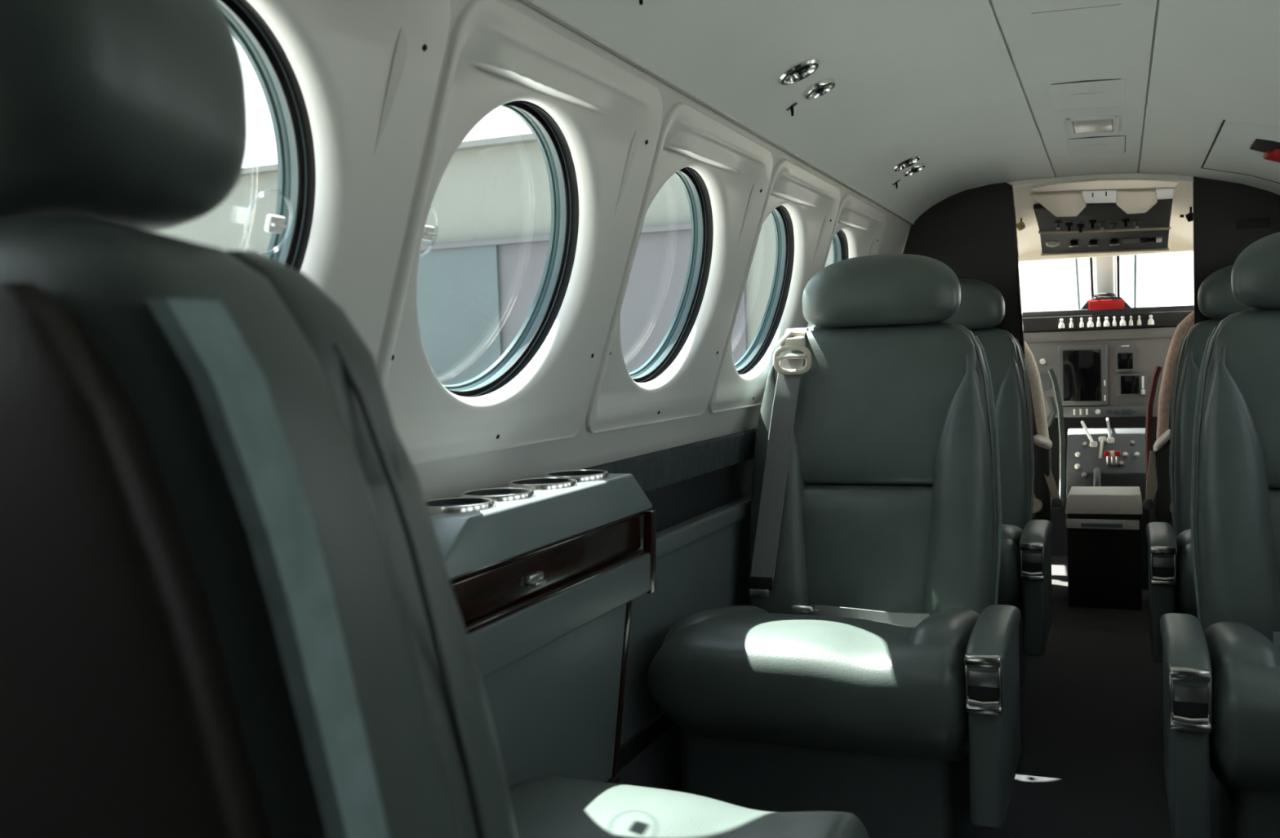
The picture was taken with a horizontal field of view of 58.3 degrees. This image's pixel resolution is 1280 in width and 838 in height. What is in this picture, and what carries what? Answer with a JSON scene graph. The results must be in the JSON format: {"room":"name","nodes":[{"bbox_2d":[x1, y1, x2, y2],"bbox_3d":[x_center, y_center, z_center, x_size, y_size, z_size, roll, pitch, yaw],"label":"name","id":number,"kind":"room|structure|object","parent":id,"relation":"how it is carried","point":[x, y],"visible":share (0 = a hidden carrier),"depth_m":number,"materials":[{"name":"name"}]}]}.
{"room":"aircraft cabin","nodes":[
{"label":"aircraft cabin","id":0,"kind":"room"},
{"bbox_2d":[373,0,911,501],"bbox_3d":[-0.182,0.204,1.370,0.224,1.333,4.960,-1,3,23],"label":"wall","id":1,"kind":"structure","parent":0,"point":[452,477],"depth_m":1.65,"materials":[{"name":"grey plastic"}]},
{"bbox_2d":[215,0,450,361],"bbox_3d":[-0.369,-0.169,0.916,0.215,0.491,0.549,-1,3,23],"label":"window","id":2,"kind":"structure","parent":1,"relation":"in","point":[322,68],"depth_m":1.07,"materials":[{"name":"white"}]},
{"bbox_2d":[377,0,662,464],"bbox_3d":[-0.153,-0.204,1.434,0.215,0.491,0.549,-1,3,23],"label":"window","id":3,"kind":"structure","parent":1,"relation":"in","point":[584,111],"depth_m":1.48,"materials":[{"name":"white plastic"}]},
{"bbox_2d":[425,470,656,787],"bbox_3d":[-0.155,0.316,1.402,0.156,0.464,0.587,-1,3,23],"label":"cabinet","id":4,"kind":"object","parent":1,"relation":"attached to","point":[545,573],"visible":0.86,"depth_m":1.39,"materials":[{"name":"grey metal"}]},
{"bbox_2d":[617,723,682,792],"bbox_3d":[-0.199,0.731,1.390,0.094,0.275,4.920,-1,3,23],"label":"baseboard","id":5,"kind":"structure","parent":1,"relation":"attached to","point":[658,766],"depth_m":1.98,"materials":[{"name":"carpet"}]},
{"bbox_2d":[579,428,756,493],"bbox_3d":[0.286,0.051,2.645,0.022,0.064,2.072,-1,3,23],"label":"wall panel","id":6,"kind":"object","parent":1,"relation":"attached to","point":[652,471],"visible":0.39,"depth_m":2.15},
{"bbox_2d":[586,102,773,433],"bbox_3d":[0.062,-0.238,1.952,0.215,0.491,0.549,-1,3,23],"label":"window","id":7,"kind":"structure","parent":1,"relation":"in","point":[717,167],"depth_m":2.04,"materials":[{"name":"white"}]},
{"bbox_2d":[617,457,754,770],"bbox_3d":[0.291,0.287,2.668,0.045,0.450,2.095,-1,3,23],"label":"wall panel","id":8,"kind":"object","parent":1,"relation":"attached to","point":[703,522],"visible":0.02,"depth_m":2.16,"materials":[{"name":"plastic"}]},
{"bbox_2d":[519,0,914,224],"bbox_3d":[-0.104,-0.453,1.272,0.009,0.008,4.920,-1,3,23],"label":"trim","id":9,"kind":"structure","parent":1,"relation":"attached to","point":[532,2],"depth_m":1.64,"materials":[{"name":"grey plastic"}]},
{"bbox_2d":[707,158,839,412],"bbox_3d":[0.278,-0.272,2.470,0.215,0.491,0.549,-1,3,23],"label":"window","id":10,"kind":"structure","parent":1,"relation":"in","point":[797,201],"depth_m":2.56,"materials":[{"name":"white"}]},
{"bbox_2d":[804,193,885,328],"bbox_3d":[0.494,-0.306,2.988,0.215,0.491,0.549,-1,3,23],"label":"window","id":11,"kind":"structure","parent":1,"relation":"in","point":[857,222],"depth_m":3.02,"materials":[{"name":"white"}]},
{"bbox_2d":[522,0,1279,224],"bbox_3d":[0.390,-0.502,1.085,1.089,0.162,4.960,-1,3,23],"label":"ceiling","id":12,"kind":"structure","parent":0,"point":[961,86],"depth_m":1.97,"materials":[{"name":"white plastic"}]},
{"bbox_2d":[785,101,797,115],"bbox_3d":[0.265,-0.544,2.013,0.020,0.024,0.012,-1,3,23],"label":"light switch","id":13,"kind":"object","parent":12,"relation":"attached to","point":[791,106],"visible":1,"depth_m":2.01,"materials":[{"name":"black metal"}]},
{"bbox_2d":[777,59,819,84],"bbox_3d":[0.258,-0.564,1.865,0.070,0.033,0.070,-3,3,-25],"label":"recessed light","id":14,"kind":"object","parent":12,"relation":"in","point":[799,71],"visible":1,"depth_m":1.86,"materials":[{"name":"silver metal"}]},
{"bbox_2d":[802,78,835,99],"bbox_3d":[0.310,-0.572,1.988,0.057,0.031,0.060,0,4,35],"label":"ceiling vent","id":15,"kind":"object","parent":12,"relation":"in","point":[820,88],"visible":1,"depth_m":1.98,"materials":[{"name":"silver metal"}]},
{"bbox_2d":[892,178,900,188],"bbox_3d":[0.661,-0.607,2.962,0.020,0.024,0.012,-1,3,23],"label":"light switch","id":16,"kind":"object","parent":12,"relation":"attached to","point":[895,183],"visible":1,"depth_m":2.96,"materials":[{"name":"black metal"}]},
{"bbox_2d":[892,155,919,171],"bbox_3d":[0.652,-0.627,2.813,0.070,0.033,0.070,-3,3,-25],"label":"recessed light","id":17,"kind":"object","parent":12,"relation":"in","point":[907,162],"visible":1,"depth_m":2.81,"materials":[{"name":"silver metal"}]},
{"bbox_2d":[902,162,925,176],"bbox_3d":[0.694,-0.633,2.909,0.057,0.031,0.060,0,4,35],"label":"ceiling vent","id":18,"kind":"object","parent":12,"relation":"in","point":[916,168],"visible":1,"depth_m":2.89,"materials":[{"name":"silver metal"}]},
{"bbox_2d":[1027,0,1123,13],"bbox_3d":[0.592,-0.594,1.569,0.130,0.012,0.230,-1,3,23],"label":"door","id":19,"kind":"structure","parent":12,"relation":"attached to","point":[1035,6],"depth_m":1.65,"materials":[{"name":"grey plastic"}]},
{"bbox_2d":[1047,78,1124,110],"bbox_3d":[0.881,-0.639,2.259,0.139,0.013,0.265,-1,3,23],"label":"door","id":20,"kind":"structure","parent":12,"relation":"attached to","point":[1086,94],"depth_m":2.24,"materials":[{"name":"grey plastic"}]},
{"bbox_2d":[1066,115,1118,135],"bbox_3d":[1.013,-0.657,2.568,0.106,0.012,0.196,-1,3,23],"label":"recessed light","id":21,"kind":"object","parent":12,"relation":"in","point":[1099,124],"visible":1,"depth_m":2.55,"materials":[{"name":"grey plastic"}]},
{"bbox_2d":[1066,135,1125,155],"bbox_3d":[1.128,-0.677,2.838,0.134,0.013,0.261,-1,3,23],"label":"door","id":22,"kind":"structure","parent":12,"relation":"attached to","point":[1116,144],"depth_m":2.82,"materials":[{"name":"grey plastic"}]},
{"bbox_2d":[1006,173,1193,187],"bbox_3d":[1.334,-0.691,3.354,0.518,0.048,0.050,-1,3,23],"label":"trim","id":23,"kind":"structure","parent":12,"relation":"attached to","point":[1172,178],"depth_m":3.33,"materials":[{"name":"grey plastic"}]},
{"bbox_2d":[1200,120,1279,183],"bbox_3d":[1.471,-0.605,2.688,0.243,0.091,0.716,-1,3,23],"label":"ceiling panel","id":24,"kind":"object","parent":12,"relation":"attached to","point":[1251,149],"visible":1,"depth_m":2.68,"materials":[{"name":"grey plastic"}]},
{"bbox_2d":[979,555,1171,837],"bbox_3d":[0.763,0.820,1.934,1.480,0.030,6.650,-1,3,23],"label":"floor","id":25,"kind":"structure","parent":0,"point":[1091,765],"depth_m":2.75,"materials":[{"name":"carpet"}]},
{"bbox_2d":[0,0,869,837],"bbox_3d":[-0.168,0.322,0.844,0.529,1.138,0.860,-1,3,23],"label":"passenger seat","id":26,"kind":"object","parent":25,"relation":"on","point":[229,609],"visible":1,"depth_m":0.40,"materials":[{"name":"grey leather"}]},
{"bbox_2d":[510,776,869,837],"bbox_3d":[-0.064,0.528,0.950,0.424,0.273,0.610,-1,3,23],"label":"seat cushion","id":27,"kind":"object","parent":26,"relation":"on","point":[543,806],"depth_m":1.11,"materials":[{"name":"grey leather"}]},
{"bbox_2d":[647,253,1021,837],"bbox_3d":[0.407,0.240,2.118,0.589,1.133,0.881,-1,3,23],"label":"passenger seat","id":28,"kind":"object","parent":25,"relation":"on","point":[870,672],"visible":1,"depth_m":2.24,"materials":[{"name":"grey leather"}]},
{"bbox_2d":[647,613,968,762],"bbox_3d":[0.348,0.458,2.024,0.514,0.273,0.610,-1,3,23],"label":"seat cushion","id":29,"kind":"object","parent":28,"relation":"on","point":[738,687],"depth_m":1.76,"materials":[{"name":"grey leather"}]},
{"bbox_2d":[902,182,1024,357],"bbox_3d":[0.921,0.002,3.559,0.547,1.424,0.030,-1,3,23],"label":"divider","id":30,"kind":"object","parent":25,"relation":"on","point":[973,232],"visible":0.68,"depth_m":3.46,"materials":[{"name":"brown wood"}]},
{"bbox_2d":[943,278,1052,694],"bbox_3d":[0.791,0.179,3.040,0.589,1.133,0.881,-1,3,23],"label":"passenger seat","id":31,"kind":"object","parent":25,"relation":"on","point":[1025,562],"visible":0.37,"depth_m":3.16,"materials":[{"name":"grey leather"}]},
{"bbox_2d":[997,538,1022,618],"bbox_3d":[0.732,0.397,2.945,0.514,0.273,0.610,-1,3,23],"label":"seat cushion","id":32,"kind":"object","parent":31,"relation":"on","point":[1010,587],"depth_m":2.59,"materials":[{"name":"grey leather"}]},
{"bbox_2d":[1024,341,1065,521],"bbox_3d":[1.350,0.167,4.330,0.481,0.985,0.485,-1,3,23],"label":"seat","id":33,"kind":"object","parent":25,"relation":"on","point":[1046,489],"visible":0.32,"depth_m":4.13,"materials":[{"name":"plastic"}]},
{"bbox_2d":[1032,493,1042,519],"bbox_3d":[1.332,0.299,4.349,0.420,0.140,0.480,-1,3,23],"label":"seat cushion","id":34,"kind":"object","parent":33,"relation":"on","point":[1037,498],"depth_m":4.09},
{"bbox_2d":[1065,486,1142,610],"bbox_3d":[1.659,0.451,4.104,0.252,0.421,0.219,-1,3,23],"label":"box","id":35,"kind":"object","parent":25,"relation":"on","point":[1104,523],"visible":1,"depth_m":4.02,"materials":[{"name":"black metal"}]},
{"bbox_2d":[1066,417,1149,590],"bbox_3d":[1.791,0.321,4.397,0.290,0.640,0.282,-1,3,23],"label":"power quadrant","id":36,"kind":"object","parent":25,"relation":"on","point":[1096,457],"visible":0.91,"depth_m":4.38,"materials":[{"name":"metal"}]},
{"bbox_2d":[1142,311,1194,530],"bbox_3d":[2.041,0.122,4.039,0.511,1.058,0.485,-1,3,23],"label":"seat","id":37,"kind":"object","parent":25,"relation":"on","point":[1157,461],"visible":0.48,"depth_m":3.95,"materials":[{"name":"plastic"}]},
{"bbox_2d":[1169,502,1172,518],"bbox_3d":[2.070,0.290,4.041,0.420,0.140,0.480,-1,3,23],"label":"seat cushion","id":38,"kind":"object","parent":37,"relation":"on","point":[1171,511],"depth_m":3.93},
{"bbox_2d":[1146,264,1252,663],"bbox_3d":[1.517,0.170,2.736,0.589,1.133,0.881,-1,3,23],"label":"passenger seat","id":39,"kind":"object","parent":25,"relation":"on","point":[1171,587],"visible":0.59,"depth_m":3.00,"materials":[{"name":"grey leather"}]},
{"bbox_2d":[1175,543,1197,617],"bbox_3d":[1.496,0.388,2.626,0.514,0.273,0.610,-1,3,23],"label":"seat cushion","id":40,"kind":"object","parent":39,"relation":"on","point":[1185,596],"depth_m":2.45,"materials":[{"name":"grey leather"}]},
{"bbox_2d":[1160,231,1279,837],"bbox_3d":[1.133,0.231,1.815,0.589,1.133,0.881,-1,3,23],"label":"passenger seat","id":41,"kind":"object","parent":25,"relation":"on","point":[1221,665],"visible":1,"depth_m":2.04,"materials":[{"name":"grey leather"}]},
{"bbox_2d":[1209,648,1279,795],"bbox_3d":[1.112,0.449,1.705,0.514,0.273,0.610,-1,3,23],"label":"seat cushion","id":42,"kind":"object","parent":41,"relation":"on","point":[1245,682],"depth_m":1.52,"materials":[{"name":"grey leather"}]},
{"bbox_2d":[1192,176,1279,324],"bbox_3d":[1.815,0.006,3.187,0.495,1.393,0.031,-1,3,23],"label":"divider","id":43,"kind":"object","parent":25,"relation":"on","point":[1228,217],"visible":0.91,"depth_m":3.21,"materials":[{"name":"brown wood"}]},
{"bbox_2d":[1023,325,1177,556],"bbox_3d":[2.022,0.103,4.971,1.460,1.000,0.020,-1,3,23],"label":"cockpit interior","id":44,"kind":"structure","parent":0,"point":[1059,532],"depth_m":5.04,"materials":[{"name":"black plastic"}]},
{"bbox_2d":[1093,256,1116,297],"bbox_3d":[1.936,-0.557,4.779,0.085,0.323,0.536,-1,3,23],"label":"trim","id":45,"kind":"structure","parent":44,"relation":"attached to","point":[1104,268],"depth_m":4.70,"materials":[{"name":"white plastic"}]},
{"bbox_2d":[1022,293,1194,331],"bbox_3d":[1.938,-0.448,4.787,1.320,0.144,0.436,-1,3,23],"label":"glareshield","id":46,"kind":"object","parent":44,"relation":"attached to","point":[1104,311],"visible":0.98,"depth_m":4.61,"materials":[{"name":"black plastic"}]},
{"bbox_2d":[1023,326,1177,417],"bbox_3d":[1.876,-0.184,4.630,1.320,0.354,0.065,-1,3,23],"label":"panel","id":47,"kind":"object","parent":46,"relation":"attached to","point":[1099,373],"visible":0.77,"depth_m":4.62,"materials":[{"name":"grey"}]},
{"bbox_2d":[1046,395,1057,427],"bbox_3d":[1.524,-0.022,4.639,0.316,0.149,0.246,-1,3,23],"label":"yoke","id":48,"kind":"object","parent":47,"relation":"attached to","point":[1051,401],"visible":0.13,"depth_m":4.48,"materials":[{"name":"grey plastic"}]},
{"bbox_2d":[1013,182,1193,255],"bbox_3d":[1.586,-0.685,3.950,1.112,0.282,1.280,-1,3,23],"label":"ceiling","id":49,"kind":"structure","parent":0,"point":[1028,239],"depth_m":4.04,"materials":[{"name":"beige plastic"}]},
{"bbox_2d":[1016,217,1025,231],"bbox_3d":[1.332,-0.701,4.044,0.048,0.077,0.030,-1,3,23],"label":"lamp","id":50,"kind":"object","parent":49,"relation":"attached to","point":[1020,226],"visible":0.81,"depth_m":4.03,"materials":[{"name":"brown metal"}]},
{"bbox_2d":[1033,198,1173,255],"bbox_3d":[1.596,-0.680,3.963,0.426,0.203,0.390,-1,3,23],"label":"control panel","id":51,"kind":"object","parent":49,"relation":"attached to","point":[1099,228],"visible":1,"depth_m":3.95,"materials":[{"name":"plastic"}]},
{"bbox_2d":[1045,240,1059,247],"bbox_3d":[1.471,-0.624,4.093,0.048,0.022,0.031,-1,3,23],"label":"light","id":52,"kind":"object","parent":51,"relation":"attached to","point":[1048,243],"depth_m":4.09,"materials":[{"name":"white plastic"}]},
{"bbox_2d":[1054,221,1062,230],"bbox_3d":[1.436,-0.664,3.943,0.024,0.030,0.024,-1,3,23],"label":"toggle switch","id":53,"kind":"object","parent":51,"relation":"attached to","point":[1058,224],"depth_m":3.94,"materials":[{"name":"white plastic"}]},
{"bbox_2d":[1065,222,1072,231],"bbox_3d":[1.474,-0.660,3.946,0.024,0.028,0.019,-1,3,23],"label":"toggle switch","id":54,"kind":"object","parent":51,"relation":"attached to","point":[1068,225],"depth_m":3.94,"materials":[{"name":"black plastic"}]},
{"bbox_2d":[1076,224,1084,232],"bbox_3d":[1.514,-0.655,3.946,0.024,0.028,0.019,-1,3,23],"label":"toggle switch","id":55,"kind":"object","parent":51,"relation":"attached to","point":[1080,227],"depth_m":3.94,"materials":[{"name":"black plastic"}]},
{"bbox_2d":[1088,220,1096,228],"bbox_3d":[1.538,-0.663,3.903,0.024,0.028,0.019,-1,3,23],"label":"toggle switch","id":56,"kind":"object","parent":51,"relation":"attached to","point":[1092,223],"depth_m":3.90,"materials":[{"name":"black plastic"}]},
{"bbox_2d":[1097,222,1106,230],"bbox_3d":[1.571,-0.656,3.904,0.024,0.030,0.024,-1,3,23],"label":"toggle switch","id":57,"kind":"object","parent":51,"relation":"attached to","point":[1101,224],"depth_m":3.90,"materials":[{"name":"white plastic"}]},
{"bbox_2d":[1110,222,1117,231],"bbox_3d":[1.611,-0.651,3.904,0.024,0.030,0.024,-1,3,23],"label":"toggle switch","id":58,"kind":"object","parent":51,"relation":"attached to","point":[1113,225],"depth_m":3.90,"materials":[{"name":"white plastic"}]},
{"bbox_2d":[1121,218,1129,226],"bbox_3d":[1.634,-0.661,3.863,0.024,0.028,0.019,-1,3,23],"label":"toggle switch","id":59,"kind":"object","parent":51,"relation":"attached to","point":[1124,221],"depth_m":3.86,"materials":[{"name":"black plastic"}]},
{"bbox_2d":[1133,220,1140,229],"bbox_3d":[1.671,-0.654,3.862,0.024,0.030,0.024,-1,3,23],"label":"toggle switch","id":60,"kind":"object","parent":51,"relation":"attached to","point":[1135,223],"depth_m":3.86,"materials":[{"name":"white plastic"}]},
{"bbox_2d":[1155,236,1162,242],"bbox_3d":[1.790,-0.619,3.960,0.018,0.016,0.028,-1,3,23],"label":"rocker switch","id":61,"kind":"object","parent":51,"relation":"attached to","point":[1158,239],"depth_m":3.95,"materials":[{"name":"white plastic"}]},
{"bbox_2d":[1029,180,1179,203],"bbox_3d":[1.436,-0.714,3.586,0.466,0.082,0.033,-1,3,23],"label":"housing","id":62,"kind":"object","parent":49,"relation":"attached to","point":[1098,191],"visible":0.67,"depth_m":3.57,"materials":[{"name":"white plastic"}]},
{"bbox_2d":[1030,191,1086,217],"bbox_3d":[1.334,-0.685,3.665,0.169,0.086,0.021,-1,3,23],"label":"sun visor","id":63,"kind":"object","parent":62,"relation":"attached to","point":[1060,204],"visible":0.99,"depth_m":3.65,"materials":[{"name":"white plastic"}]},
{"bbox_2d":[1115,189,1157,213],"bbox_3d":[1.547,-0.685,3.576,0.126,0.091,0.021,-1,3,23],"label":"sun visor","id":64,"kind":"object","parent":62,"relation":"attached to","point":[1134,201],"visible":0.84,"depth_m":3.57,"materials":[{"name":"white plastic"}]},
{"bbox_2d":[1018,240,1193,262],"bbox_3d":[1.839,-0.691,4.555,1.280,0.090,0.050,-1,3,23],"label":"trim","id":65,"kind":"structure","parent":49,"relation":"attached to","point":[1173,246],"depth_m":4.55,"materials":[{"name":"beige plastic"}]},
{"bbox_2d":[1179,206,1193,222],"bbox_3d":[1.830,-0.697,3.837,0.048,0.077,0.030,-1,3,23],"label":"lamp","id":66,"kind":"object","parent":49,"relation":"attached to","point":[1189,216],"visible":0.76,"depth_m":3.83,"materials":[{"name":"black plastic"}]},
{"label":"outside","id":67,"kind":"structure","parent":0,"visible":0},
{"bbox_3d":[19.229,-0.676,46.211,300.000,0.200,340.000,-1,3,23],"label":"ground","id":68,"kind":"structure","parent":67,"visible":0},
{"bbox_2d":[154,133,832,385],"bbox_3d":[-22.247,-5.177,53.425,69.200,10.850,22.800,-1,3,23],"label":"hangar","id":69,"kind":"structure","parent":68,"relation":"on","point":[478,280],"depth_m":33.83,"materials":[{"name":"grey"}]},
{"bbox_3d":[1.028,0.188,4.468,0.050,0.950,1.700,-1,3,23],"label":"wall","id":70,"kind":"structure","parent":0,"visible":0},
{"bbox_2d":[1075,257,1093,309],"bbox_3d":[1.334,-0.480,4.355,0.697,0.395,1.808,-1,3,23],"label":"window","id":71,"kind":"structure","parent":70,"relation":"in","point":[1091,259],"depth_m":4.78,"materials":[{"name":"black metal"}]},
{"bbox_3d":[2.366,0.172,3.910,0.050,0.950,1.700,-1,3,23],"label":"wall","id":72,"kind":"structure","parent":0,"visible":0},
{"bbox_2d":[1116,254,1136,307],"bbox_3d":[2.057,-0.491,4.053,0.695,0.399,1.808,-1,3,23],"label":"window","id":73,"kind":"structure","parent":72,"relation":"in","point":[1135,255],"depth_m":4.72,"materials":[{"name":"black metal"}]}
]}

